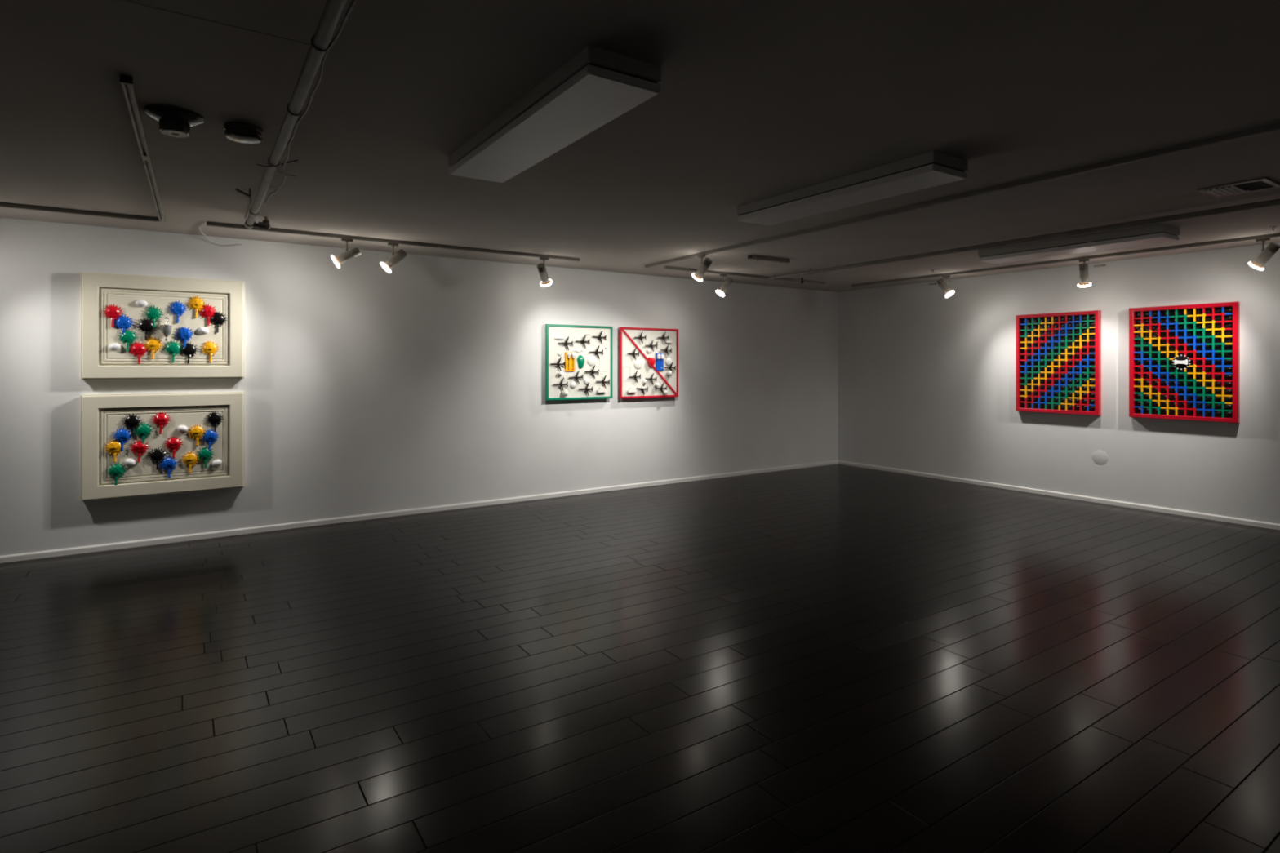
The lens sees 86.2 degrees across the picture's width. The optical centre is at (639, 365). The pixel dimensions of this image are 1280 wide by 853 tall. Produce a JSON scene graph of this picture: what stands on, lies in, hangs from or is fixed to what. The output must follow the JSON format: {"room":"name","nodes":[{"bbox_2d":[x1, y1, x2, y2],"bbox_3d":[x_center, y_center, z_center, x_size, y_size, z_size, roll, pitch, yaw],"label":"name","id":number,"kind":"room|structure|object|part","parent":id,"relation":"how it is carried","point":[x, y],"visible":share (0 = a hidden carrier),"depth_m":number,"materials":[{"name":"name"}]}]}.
{"room":"museum","nodes":[
{"label":"museum","id":0,"kind":"room"},
{"bbox_2d":[0,217,838,555],"bbox_3d":[-2.164,0.224,6.986,12.548,2.680,0.100,0,0,-34],"label":"wall","id":1,"kind":"structure","parent":0,"point":[368,388],"depth_m":6.78,"materials":[{"name":"white paint"}]},
{"bbox_2d":[80,271,244,380],"bbox_3d":[-3.925,-0.313,5.676,1.120,0.850,0.128,0,0,-34],"label":"wall art","id":2,"kind":"object","parent":1,"relation":"attached to","point":[132,326],"visible":1,"depth_m":5.65,"materials":[{"name":"beige paint"}]},
{"bbox_3d":[-3.933,-0.313,5.688,0.890,0.620,0.011,0,0,-34],"label":"panel","id":3,"kind":"part","parent":2,"relation":"part of","materials":[{"name":"beige paint"}]},
{"bbox_2d":[160,316,172,341],"bbox_3d":[-3.917,-0.303,5.656,0.086,0.202,0.086,0,0,-34],"label":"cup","id":4,"kind":"object","parent":2,"relation":"on","point":[166,322],"depth_m":5.66,"materials":[{"name":"silver metal"}]},
{"bbox_2d":[80,391,244,502],"bbox_3d":[-3.936,0.648,5.693,1.120,0.840,0.086,0,0,-34],"label":"wall art","id":5,"kind":"object","parent":1,"relation":"attached to","point":[132,445],"visible":1,"depth_m":5.65,"materials":[{"name":"beige paint"}]},
{"bbox_3d":[-3.933,0.648,5.688,0.890,0.610,0.011,0,0,-34],"label":"panel","id":6,"kind":"part","parent":5,"relation":"part of","materials":[{"name":"beige paint"}]},
{"bbox_2d":[0,460,838,563],"bbox_3d":[-2.173,1.459,6.910,12.448,0.050,0.016,0,0,-34],"label":"baseboard","id":7,"kind":"structure","parent":1,"relation":"attached to","point":[28,556],"depth_m":6.52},
{"bbox_2d":[545,324,612,400],"bbox_3d":[-0.680,-0.039,7.838,0.857,0.850,0.127,0,0,-34],"label":"wall art","id":8,"kind":"object","parent":1,"relation":"attached to","point":[579,357],"visible":1,"depth_m":7.82,"materials":[{"name":"green paint"}]},
{"bbox_2d":[618,326,678,398],"bbox_3d":[0.124,-0.035,8.377,0.863,0.854,0.123,0,0,-34],"label":"wall art","id":9,"kind":"object","parent":1,"relation":"attached to","point":[648,357],"visible":1,"depth_m":8.36,"materials":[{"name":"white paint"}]},
{"bbox_2d":[0,463,1279,852],"bbox_3d":[0.474,1.524,2.938,12.448,0.080,9.564,0,0,-34],"label":"floor","id":10,"kind":"structure","parent":0,"point":[837,658],"depth_m":3.27,"materials":[{"name":"black wood"}]},
{"bbox_2d":[0,0,1279,292],"bbox_3d":[0.488,-1.166,3.007,12.548,0.100,9.664,0,0,-34],"label":"ceiling","id":11,"kind":"structure","parent":0,"point":[757,100],"depth_m":3.07,"materials":[{"name":"paint"}]},
{"bbox_2d":[0,201,160,222],"bbox_3d":[-5.227,-1.101,4.106,3.855,0.030,0.040,0,0,-34],"label":"track","id":12,"kind":"object","parent":11,"relation":"attached to","point":[8,205],"visible":0.86,"depth_m":4.89,"materials":[{"name":"metal"}]},
{"bbox_2d":[120,74,164,222],"bbox_3d":[-2.790,-1.101,3.894,0.040,0.030,3.015,0,0,-33],"label":"track","id":13,"kind":"object","parent":11,"relation":"attached to","point":[126,82],"visible":1,"depth_m":3.26,"materials":[{"name":"metal"}]},
{"bbox_2d":[143,105,204,137],"bbox_3d":[-2.067,-1.073,3.039,0.224,0.086,0.224,0,0,-34],"label":"smoke detector","id":14,"kind":"object","parent":11,"relation":"attached to","point":[175,122],"visible":1,"depth_m":2.99,"materials":[{"name":"plastic"}]},
{"bbox_3d":[-2.067,-1.097,3.039,0.224,0.038,0.224,0,0,-34],"label":"plate","id":15,"kind":"part","parent":14,"relation":"part of","materials":[{"name":"plastic"}]},
{"bbox_2d":[116,0,311,45],"bbox_3d":[-1.431,-1.115,2.192,0.750,0.001,0.010,0,0,-34],"label":"trim","id":16,"kind":"structure","parent":11,"relation":"attached to","point":[123,1],"depth_m":2.22,"materials":[{"name":"paint"}]},
{"bbox_2d":[198,222,241,246],"bbox_3d":[-3.549,-1.075,5.650,0.216,0.079,0.722,0,0,-10],"label":"loose wire","id":17,"kind":"object","parent":11,"relation":"hanging from","point":[203,223],"visible":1,"depth_m":5.89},
{"bbox_2d":[222,121,263,144],"bbox_3d":[-1.859,-1.084,3.208,0.164,0.064,0.164,0,0,-34],"label":"smoke detector","id":18,"kind":"object","parent":11,"relation":"attached to","point":[236,131],"visible":1,"depth_m":3.16,"materials":[{"name":"plastic"}]},
{"bbox_3d":[-1.859,-1.103,3.208,0.164,0.026,0.164,0,0,-34],"label":"plate","id":19,"kind":"part","parent":18,"relation":"part of","materials":[{"name":"plastic"}]},
{"bbox_2d":[235,0,356,230],"bbox_3d":[-0.648,-1.060,1.698,0.275,0.111,8.145,0,0,-34],"label":"pipe","id":20,"kind":"object","parent":11,"relation":"attached to","point":[321,45],"visible":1,"depth_m":2.62,"materials":[{"name":"grey metal"}]},
{"bbox_2d":[206,221,579,261],"bbox_3d":[-1.996,-1.101,6.210,3.275,0.030,0.040,0,0,-34],"label":"track","id":21,"kind":"object","parent":11,"relation":"attached to","point":[208,224],"visible":1,"depth_m":6.03,"materials":[{"name":"metal"}]},
{"bbox_2d":[331,238,361,267],"bbox_3d":[-2.515,-0.961,5.855,0.240,0.254,0.120,0,0,-13],"label":"track spotlight","id":22,"kind":"object","parent":21,"relation":"hanging from","point":[348,255],"visible":1,"depth_m":5.84,"materials":[{"name":"metal"}]},
{"bbox_3d":[-2.600,-0.886,5.835,0.021,0.120,0.120,-31,10,-17],"label":"bulb","id":23,"kind":"part","parent":22,"relation":"part of","materials":[{"name":"white glass"}]},
{"bbox_2d":[380,242,407,273],"bbox_3d":[-2.192,-0.955,6.087,0.223,0.266,0.120,0,0,-34],"label":"track spotlight","id":24,"kind":"object","parent":21,"relation":"hanging from","point":[396,258],"visible":1,"depth_m":6.06,"materials":[{"name":"metal"}]},
{"bbox_3d":[-2.249,-0.866,6.049,0.021,0.120,0.120,-48,20,-20],"label":"bulb","id":25,"kind":"part","parent":24,"relation":"part of","materials":[{"name":"white glass"}]},
{"bbox_2d":[537,257,551,286],"bbox_3d":[-0.959,-0.943,6.888,0.120,0.289,0.220,0,0,5],"label":"track spotlight","id":26,"kind":"object","parent":21,"relation":"hanging from","point":[545,282],"visible":1,"depth_m":6.87,"materials":[{"name":"metal"}]},
{"bbox_3d":[-0.953,-0.841,6.954,0.120,0.021,0.120,0,44,13],"label":"bulb","id":27,"kind":"part","parent":26,"relation":"part of","materials":[{"name":"white glass"}]},
{"bbox_2d":[448,44,661,182],"bbox_3d":[-0.471,-1.066,3.093,0.313,0.100,1.520,0,0,-34],"label":"fluorescent fixture","id":28,"kind":"object","parent":11,"relation":"attached to","point":[596,86],"visible":1,"depth_m":2.79,"materials":[{"name":"white plastic"}]},
{"bbox_2d":[663,266,825,284],"bbox_3d":[1.366,-1.101,8.391,2.620,0.030,0.040,0,0,-34],"label":"track","id":29,"kind":"object","parent":11,"relation":"attached to","point":[664,267],"visible":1,"depth_m":8.21,"materials":[{"name":"metal"}]},
{"bbox_2d":[715,274,732,297],"bbox_3d":[1.005,-0.954,8.137,0.205,0.267,0.120,0,0,-8],"label":"track spotlight","id":30,"kind":"object","parent":29,"relation":"hanging from","point":[728,281],"visible":1,"depth_m":8.12,"materials":[{"name":"metal"}]},
{"bbox_3d":[0.952,-0.858,8.129,0.120,0.021,0.120,37,-11,-14],"label":"bulb","id":31,"kind":"part","parent":30,"relation":"part of","materials":[{"name":"white glass"}]},
{"bbox_2d":[747,254,790,264],"bbox_3d":[1.331,-1.088,7.046,0.550,0.055,0.044,0,0,-33],"label":"track","id":32,"kind":"object","parent":11,"relation":"attached to","point":[750,256],"visible":1,"depth_m":7.02,"materials":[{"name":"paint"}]},
{"bbox_2d":[737,151,968,226],"bbox_3d":[1.232,-1.066,4.264,0.313,0.100,1.520,0,0,-34],"label":"fluorescent fixture","id":33,"kind":"object","parent":11,"relation":"attached to","point":[933,168],"visible":1,"depth_m":4.02,"materials":[{"name":"white plastic"}]},
{"bbox_2d":[644,122,1279,267],"bbox_3d":[2.435,-1.101,3.948,0.040,0.030,8.670,0,0,-33],"label":"track","id":34,"kind":"object","parent":11,"relation":"attached to","point":[1273,127],"visible":1,"depth_m":4.10,"materials":[{"name":"metal"}]},
{"bbox_2d":[692,254,712,281],"bbox_3d":[0.618,-0.959,6.728,0.219,0.258,0.120,0,0,34],"label":"track spotlight","id":35,"kind":"object","parent":34,"relation":"hanging from","point":[704,266],"visible":1,"depth_m":6.69,"materials":[{"name":"metal"}]},
{"bbox_3d":[0.565,-0.872,6.764,0.120,0.021,0.120,0,43,-47],"label":"bulb","id":36,"kind":"part","parent":35,"relation":"part of","materials":[{"name":"white glass"}]},
{"bbox_2d":[768,199,1279,284],"bbox_3d":[4.119,-1.073,5.010,0.592,0.085,8.370,0,0,-34],"label":"pipe","id":37,"kind":"object","parent":11,"relation":"attached to","point":[1276,202],"visible":1,"depth_m":5.59,"materials":[{"name":"metal"}]},
{"bbox_2d":[851,232,1279,287],"bbox_3d":[5.332,-1.101,5.849,0.040,0.030,8.620,0,0,-34],"label":"track","id":38,"kind":"object","parent":11,"relation":"attached to","point":[1273,235],"visible":1,"depth_m":6.94,"materials":[{"name":"metal"}]},
{"bbox_2d":[936,275,954,297],"bbox_3d":[3.706,-0.956,8.289,0.120,0.263,0.205,0,0,-34],"label":"track spotlight","id":39,"kind":"object","parent":38,"relation":"hanging from","point":[942,284],"visible":1,"depth_m":8.26,"materials":[{"name":"metal"}]},
{"bbox_3d":[3.736,-0.862,8.245,0.120,0.021,0.120,0,-36,-42],"label":"bulb","id":40,"kind":"part","parent":39,"relation":"part of","materials":[{"name":"white glass"}]},
{"bbox_2d":[1077,258,1091,287],"bbox_3d":[4.538,-0.945,7.002,0.168,0.286,0.123,0,0,-34],"label":"track spotlight","id":41,"kind":"object","parent":38,"relation":"hanging from","point":[1083,268],"visible":1,"depth_m":6.97,"materials":[{"name":"metal"}]},
{"bbox_3d":[4.560,-0.828,7.019,0.120,0.021,0.120,0,22,38],"label":"bulb","id":42,"kind":"part","parent":41,"relation":"part of","materials":[{"name":"white glass"}]},
{"bbox_2d":[1248,237,1279,270],"bbox_3d":[5.348,-0.953,5.854,0.127,0.270,0.213,0,0,-34],"label":"track spotlight","id":43,"kind":"object","parent":38,"relation":"hanging from","point":[1266,254],"visible":1,"depth_m":5.83,"materials":[{"name":"metal"}]},
{"bbox_3d":[5.318,-0.858,5.906,0.120,0.021,0.120,0,41,-22],"label":"bulb","id":44,"kind":"part","parent":43,"relation":"part of","materials":[{"name":"white glass"}]},
{"bbox_3d":[5.337,-1.018,5.858,0.022,0.089,0.022,0,0,-34],"label":"stem","id":45,"kind":"part","parent":43,"relation":"part of","materials":[{"name":"metal"}]},
{"bbox_2d":[977,224,1180,263],"bbox_3d":[3.837,-1.066,6.102,0.313,0.100,1.520,0,0,-34],"label":"fluorescent fixture","id":46,"kind":"object","parent":11,"relation":"attached to","point":[1160,233],"visible":1,"depth_m":5.89,"materials":[{"name":"white plastic"}]},
{"bbox_2d":[1196,177,1279,197],"bbox_3d":[3.748,-1.107,4.276,0.330,0.017,0.330,0,0,-34],"label":"ceiling vent","id":47,"kind":"object","parent":11,"relation":"in","point":[1260,184],"visible":1,"depth_m":4.27,"materials":[{"name":"metal"}]},
{"bbox_3d":[3.814,-1.109,4.391,0.037,0.008,0.157,0,0,-34],"label":"damper plate","id":48,"kind":"part","parent":47,"relation":"part of","materials":[{"name":"paint"}]},
{"bbox_2d":[838,242,1279,524],"bbox_3d":[5.695,0.224,6.417,0.100,2.680,9.564,0,0,-34],"label":"wall","id":49,"kind":"structure","parent":0,"point":[926,378],"depth_m":7.75,"materials":[{"name":"white paint"}]},
{"bbox_2d":[1015,310,1101,415],"bbox_3d":[4.716,-0.030,7.746,0.054,1.134,0.886,0,0,-34],"label":"wall art","id":50,"kind":"object","parent":49,"relation":"attached to","point":[1058,355],"visible":1,"depth_m":7.72,"materials":[{"name":"red paint"}]},
{"bbox_2d":[838,460,1279,529],"bbox_3d":[5.651,1.459,6.378,0.016,0.050,9.548,0,0,-34],"label":"baseboard","id":51,"kind":"structure","parent":49,"relation":"attached to","point":[1200,515],"depth_m":7.50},
{"bbox_2d":[1092,450,1107,464],"bbox_3d":[4.977,0.994,7.403,0.003,0.156,0.156,0,0,-34],"label":"cover plate","id":52,"kind":"object","parent":49,"relation":"attached to","point":[1099,457],"visible":1,"depth_m":7.40,"materials":[{"name":"white plastic"}]},
{"bbox_2d":[1128,302,1239,422],"bbox_3d":[5.354,-0.032,6.770,0.074,1.134,0.886,0,0,-34],"label":"wall art","id":53,"kind":"object","parent":49,"relation":"attached to","point":[1184,360],"visible":1,"depth_m":6.73,"materials":[{"name":"red paint"}]}
]}

